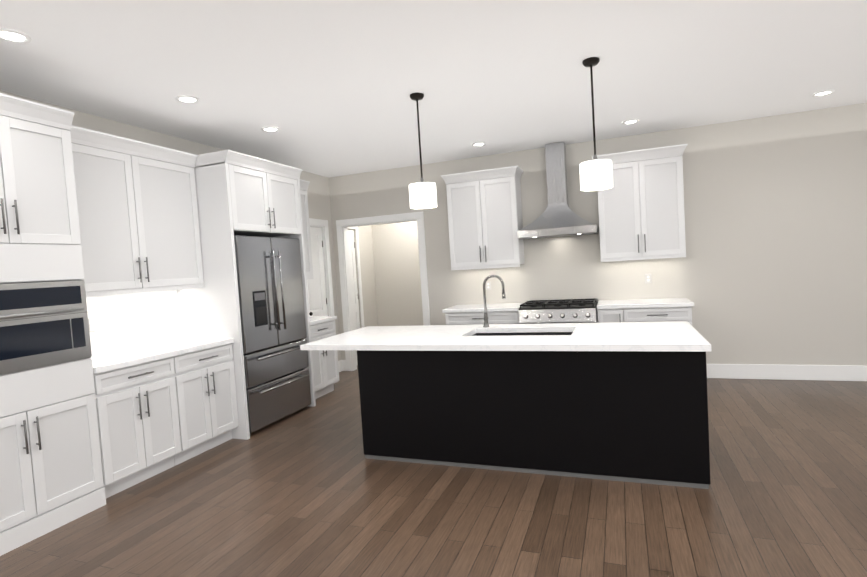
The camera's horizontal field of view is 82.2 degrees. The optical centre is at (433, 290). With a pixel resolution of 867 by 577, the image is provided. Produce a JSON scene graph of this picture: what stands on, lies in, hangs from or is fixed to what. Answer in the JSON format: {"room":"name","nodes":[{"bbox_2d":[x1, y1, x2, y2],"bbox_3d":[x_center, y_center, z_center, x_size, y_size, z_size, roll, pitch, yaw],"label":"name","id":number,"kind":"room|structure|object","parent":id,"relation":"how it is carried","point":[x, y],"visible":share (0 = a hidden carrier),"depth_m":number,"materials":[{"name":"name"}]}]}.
{"room":"kitchen","nodes":[
{"label":"kitchen","id":0,"kind":"room"},
{"bbox_2d":[0,90,377,360],"bbox_3d":[-2.131,-0.103,5.701,0.150,2.850,6.330,-2,3,21],"label":"wall","id":1,"kind":"structure","parent":0,"point":[318,195],"depth_m":7.01,"materials":[{"name":"grey paint"}]},
{"bbox_2d":[70,125,153,292],"bbox_3d":[-2.622,-0.570,3.737,0.349,1.170,0.694,-2,3,21],"label":"upper cabinet","id":2,"kind":"object","parent":1,"relation":"attached to","point":[137,207],"depth_m":3.75,"materials":[{"name":"white wood"}]},
{"bbox_2d":[86,290,180,354],"bbox_3d":[-2.630,0.265,4.105,0.008,0.468,1.264,-2,3,21],"label":"backsplash","id":3,"kind":"structure","parent":1,"relation":"attached to","point":[126,321],"depth_m":4.25,"materials":[{"name":"white"}]},
{"bbox_2d":[88,318,95,331],"bbox_3d":[-2.694,0.274,3.911,0.008,0.110,0.070,-2,3,21],"label":"electrical outlet","id":4,"kind":"object","parent":3,"relation":"attached to","point":[92,326],"visible":0.75,"depth_m":3.92,"materials":[{"name":"white plastic"}]},
{"bbox_2d":[138,141,203,288],"bbox_3d":[-2.422,-0.608,4.272,0.349,1.170,0.694,-2,3,21],"label":"upper cabinet","id":5,"kind":"object","parent":1,"relation":"attached to","point":[168,175],"depth_m":4.26,"materials":[{"name":"white wood"}]},
{"bbox_2d":[300,179,313,278],"bbox_3d":[-1.783,-0.711,5.914,0.395,1.200,0.648,-2,3,21],"label":"upper cabinet","id":6,"kind":"object","parent":1,"relation":"attached to","point":[304,184],"visible":0.21,"depth_m":6.10,"materials":[{"name":"white wood"}]},
{"bbox_2d":[307,227,327,316],"bbox_3d":[-1.613,0.176,6.872,0.101,2.103,0.545,-2,3,21],"label":"pantry door","id":7,"kind":"structure","parent":1,"relation":"in","point":[317,298],"depth_m":6.95,"materials":[{"name":"white wood"}]},
{"bbox_2d":[309,218,335,332],"bbox_3d":[-1.664,0.128,6.886,0.170,2.220,0.760,-2,3,21],"label":"door frame","id":8,"kind":"structure","parent":1,"relation":"attached to","point":[321,224],"depth_m":7.12,"materials":[{"name":"white wood"}]},
{"bbox_2d":[348,230,359,353],"bbox_3d":[-1.272,0.107,7.756,0.101,2.113,0.449,-2,3,21],"label":"closet door","id":9,"kind":"structure","parent":1,"relation":"in","point":[351,242],"depth_m":7.87,"materials":[{"name":"white wood"}]},
{"bbox_2d":[347,227,364,327],"bbox_3d":[-1.262,0.071,7.748,0.020,2.200,0.600,-2,3,21],"label":"door frame","id":10,"kind":"structure","parent":1,"relation":"attached to","point":[359,276],"depth_m":7.97,"materials":[{"name":"white wood"}]},
{"bbox_2d":[371,221,422,325],"bbox_3d":[0.257,-0.364,8.096,2.650,2.850,0.150,-2,3,21],"label":"wall","id":11,"kind":"structure","parent":0,"point":[397,273],"depth_m":8.34,"materials":[{"name":"grey paint"}]},
{"bbox_2d":[0,365,866,576],"bbox_3d":[1.982,1.327,1.553,10.650,0.100,11.400,-2,3,21],"label":"floor","id":12,"kind":"structure","parent":0,"point":[309,491],"depth_m":2.94,"materials":[{"name":"brown wood"}]},
{"bbox_2d":[0,93,105,555],"bbox_3d":[-2.689,0.187,3.000,0.683,2.600,0.828,-2,3,21],"label":"tall cabinet","id":13,"kind":"object","parent":12,"relation":"on","point":[51,476],"visible":1,"depth_m":3.03,"materials":[{"name":"white wood"}]},
{"bbox_2d":[0,280,91,387],"bbox_3d":[-2.674,0.226,2.997,0.655,0.514,0.812,-2,3,21],"label":"wall oven","id":14,"kind":"object","parent":13,"relation":"in","point":[44,324],"depth_m":3.01,"materials":[{"name":"grey metal"}]},
{"bbox_2d":[93,357,180,497],"bbox_3d":[-2.394,0.992,3.730,0.656,0.888,0.632,-2,3,21],"label":"base cabinet","id":15,"kind":"object","parent":12,"relation":"on","point":[138,422],"visible":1,"depth_m":3.59,"materials":[{"name":"white wood"}]},
{"bbox_2d":[91,338,233,373],"bbox_3d":[-2.320,0.507,4.006,0.637,0.040,1.266,-2,3,21],"label":"countertop","id":16,"kind":"structure","parent":15,"relation":"on","point":[110,361],"depth_m":3.92,"materials":[{"name":"white stone"}]},
{"bbox_2d":[172,343,238,465],"bbox_3d":[-2.173,0.950,4.322,0.656,0.888,0.632,-2,3,21],"label":"base cabinet","id":17,"kind":"object","parent":12,"relation":"on","point":[206,398],"visible":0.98,"depth_m":4.18,"materials":[{"name":"white wood"}]},
{"bbox_2d":[177,150,315,439],"bbox_3d":[-1.882,0.038,5.072,0.743,2.600,1.090,-2,3,21],"label":"tall cabinet","id":18,"kind":"object","parent":12,"relation":"on","point":[238,193],"visible":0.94,"depth_m":4.54,"materials":[{"name":"white wood"}]},
{"bbox_2d":[234,235,310,432],"bbox_3d":[-1.839,0.406,5.082,0.731,1.860,0.960,-2,3,21],"label":"refrigerator","id":19,"kind":"object","parent":12,"relation":"on","point":[272,309],"visible":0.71,"depth_m":4.89,"materials":[{"name":"stainless steel"},{"name":"black plastic"}]},
{"bbox_2d":[310,320,338,398],"bbox_3d":[-1.567,0.835,5.943,0.656,0.888,0.648,-2,3,21],"label":"base cabinet","id":20,"kind":"object","parent":12,"relation":"on","point":[326,370],"visible":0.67,"depth_m":5.88,"materials":[{"name":"white wood"}]},
{"bbox_2d":[310,316,336,324],"bbox_3d":[-1.601,0.370,5.928,0.637,0.040,0.658,-2,3,21],"label":"countertop","id":21,"kind":"structure","parent":20,"relation":"on","point":[316,319],"depth_m":5.92,"materials":[{"name":"white stone"}]},
{"bbox_2d":[445,311,518,324],"bbox_3d":[0.692,0.683,6.237,0.910,0.888,0.656,-2,3,21],"label":"base cabinet","id":22,"kind":"object","parent":12,"relation":"on","point":[477,318],"visible":0.29,"depth_m":5.95,"materials":[{"name":"white wood"}]},
{"bbox_2d":[442,303,525,312],"bbox_3d":[0.656,0.219,6.226,0.937,0.040,0.637,-2,3,21],"label":"countertop","id":23,"kind":"structure","parent":22,"relation":"on","point":[490,307],"depth_m":6.04,"materials":[{"name":"white stone"}]},
{"bbox_2d":[352,349,710,488],"bbox_3d":[0.730,0.804,3.924,2.400,0.864,1.028,-2,3,21],"label":"kitchen island","id":24,"kind":"object","parent":12,"relation":"on","point":[622,401],"depth_m":3.37,"materials":[{"name":"black wood"}]},
{"bbox_2d":[300,321,711,352],"bbox_3d":[0.487,0.364,3.969,2.890,0.040,1.120,-2,3,21],"label":"island countertop","id":25,"kind":"structure","parent":24,"relation":"on","point":[673,336],"depth_m":3.64,"materials":[{"name":"white stone"}]},
{"bbox_2d":[483,275,505,326],"bbox_3d":[0.531,0.091,4.360,0.214,0.458,0.083,-2,3,21],"label":"kitchen faucet","id":26,"kind":"object","parent":25,"relation":"on","point":[486,324],"visible":1,"depth_m":4.36,"materials":[{"name":"silver metal"}]},
{"bbox_2d":[472,329,571,336],"bbox_3d":[0.698,0.475,3.989,0.864,0.234,0.454,-2,3,21],"label":"sink","id":27,"kind":"object","parent":25,"relation":"in","point":[497,330],"depth_m":4.17,"materials":[{"name":"silver metal"}]},
{"bbox_2d":[519,298,597,323],"bbox_3d":[1.508,0.614,5.884,0.850,0.962,0.715,-2,3,21],"label":"gas range","id":28,"kind":"object","parent":12,"relation":"on","point":[558,311],"visible":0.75,"depth_m":5.62,"materials":[{"name":"grey metal"}]},
{"bbox_2d":[597,308,623,322],"bbox_3d":[2.057,0.625,5.723,0.268,0.888,0.656,-2,3,21],"label":"base cabinet","id":29,"kind":"object","parent":12,"relation":"on","point":[608,315],"visible":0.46,"depth_m":5.44,"materials":[{"name":"white wood"}]},
{"bbox_2d":[623,307,691,324],"bbox_3d":[2.495,0.607,5.558,0.665,0.888,0.656,-2,3,21],"label":"base cabinet","id":30,"kind":"object","parent":12,"relation":"on","point":[663,314],"visible":0.27,"depth_m":5.26,"materials":[{"name":"white wood"}]},
{"bbox_2d":[597,298,693,308],"bbox_3d":[2.352,0.147,5.588,0.957,0.040,0.637,-2,3,21],"label":"countertop","id":31,"kind":"structure","parent":30,"relation":"on","point":[646,303],"depth_m":5.40,"materials":[{"name":"white stone"}]},
{"bbox_2d":[0,0,866,177],"bbox_3d":[1.803,-1.614,1.411,10.650,0.100,11.400,-2,3,21],"label":"ceiling","id":32,"kind":"structure","parent":0,"point":[327,88],"depth_m":3.48,"materials":[{"name":"white paint"}]},
{"bbox_2d":[0,28,31,43],"bbox_3d":[-2.279,-1.372,2.686,0.164,0.010,0.164,-2,3,21],"label":"recessed light","id":33,"kind":"object","parent":32,"relation":"in","point":[13,36],"visible":0.98,"depth_m":2.69,"materials":[{"name":"white plastic"}]},
{"bbox_2d":[176,95,199,103],"bbox_3d":[-1.870,-1.450,3.780,0.164,0.010,0.164,-2,3,21],"label":"recessed light","id":34,"kind":"object","parent":32,"relation":"in","point":[186,99],"visible":1,"depth_m":3.77,"materials":[{"name":"white plastic"}]},
{"bbox_2d":[261,126,279,131],"bbox_3d":[-1.534,-1.514,4.677,0.164,0.010,0.164,-2,3,21],"label":"recessed light","id":35,"kind":"object","parent":32,"relation":"in","point":[270,129],"visible":0.98,"depth_m":4.67,"materials":[{"name":"white plastic"}]},
{"bbox_2d":[409,93,436,208],"bbox_3d":[-0.107,-1.122,4.021,0.220,0.899,0.220,-2,3,21],"label":"pendant light","id":36,"kind":"object","parent":32,"relation":"hanging from","point":[422,194],"visible":1,"depth_m":3.96,"materials":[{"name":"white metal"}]},
{"bbox_2d":[472,142,485,145],"bbox_3d":[0.526,-1.692,5.766,0.164,0.010,0.164,-2,3,21],"label":"recessed light","id":37,"kind":"object","parent":32,"relation":"in","point":[479,144],"visible":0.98,"depth_m":5.75,"materials":[{"name":"white plastic"}]},
{"bbox_2d":[579,57,612,190],"bbox_3d":[1.139,-1.174,3.531,0.220,0.899,0.220,-2,3,21],"label":"pendant light","id":38,"kind":"object","parent":32,"relation":"hanging from","point":[595,174],"visible":1,"depth_m":3.47,"materials":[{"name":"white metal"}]},
{"bbox_2d":[622,119,638,124],"bbox_3d":[2.060,-1.757,5.189,0.164,0.010,0.164,-2,3,21],"label":"recessed light","id":39,"kind":"object","parent":32,"relation":"in","point":[631,121],"visible":1,"depth_m":5.18,"materials":[{"name":"white plastic"}]},
{"bbox_2d":[812,90,834,96],"bbox_3d":[3.612,-1.823,4.604,0.164,0.010,0.164,-2,3,21],"label":"recessed light","id":40,"kind":"object","parent":32,"relation":"in","point":[823,93],"visible":1,"depth_m":4.60,"materials":[{"name":"white plastic"}]},
{"bbox_2d":[329,103,866,365],"bbox_3d":[3.415,-0.433,5.557,10.350,2.850,0.120,-2,3,21],"label":"wall","id":41,"kind":"structure","parent":0,"point":[770,267],"depth_m":5.53,"materials":[{"name":"grey paint"}]},
{"bbox_2d":[336,211,429,370],"bbox_3d":[-0.689,0.057,7.125,1.370,2.220,0.158,-2,3,21],"label":"trim","id":42,"kind":"structure","parent":41,"relation":"attached to","point":[345,280],"depth_m":7.21,"materials":[{"name":"white wood"}]},
{"bbox_2d":[441,165,524,269],"bbox_3d":[0.648,-0.877,6.282,0.970,1.200,0.395,-2,3,21],"label":"upper cabinet","id":43,"kind":"object","parent":41,"relation":"attached to","point":[485,222],"visible":1,"depth_m":6.13,"materials":[{"name":"white wood"}]},
{"bbox_2d":[486,281,490,289],"bbox_3d":[0.720,-0.060,6.521,0.070,0.110,0.008,-2,3,21],"label":"electrical outlet","id":44,"kind":"object","parent":41,"relation":"attached to","point":[488,285],"visible":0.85,"depth_m":6.52,"materials":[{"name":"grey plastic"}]},
{"bbox_2d":[516,142,598,238],"bbox_3d":[1.454,-1.199,5.902,0.900,1.114,0.496,-2,3,21],"label":"range hood","id":45,"kind":"object","parent":41,"relation":"attached to","point":[558,217],"visible":1,"depth_m":5.91,"materials":[{"name":"silver metal"}]},
{"bbox_2d":[592,144,687,261],"bbox_3d":[2.341,-0.949,5.644,0.970,1.200,0.395,-2,3,21],"label":"upper cabinet","id":46,"kind":"object","parent":41,"relation":"attached to","point":[641,209],"visible":0.94,"depth_m":5.49,"materials":[{"name":"white wood"}]},
{"bbox_2d":[645,274,651,282],"bbox_3d":[2.524,-0.137,5.841,0.070,0.110,0.008,-2,3,21],"label":"electrical outlet","id":47,"kind":"object","parent":41,"relation":"attached to","point":[648,279],"visible":1,"depth_m":5.84,"materials":[{"name":"white plastic"}]},
{"bbox_2d":[706,364,866,380],"bbox_3d":[5.638,0.818,4.743,5.720,0.165,0.014,-2,3,21],"label":"baseboard","id":48,"kind":"structure","parent":41,"relation":"attached to","point":[802,372],"depth_m":5.40,"materials":[{"name":"white wood"}]}
]}

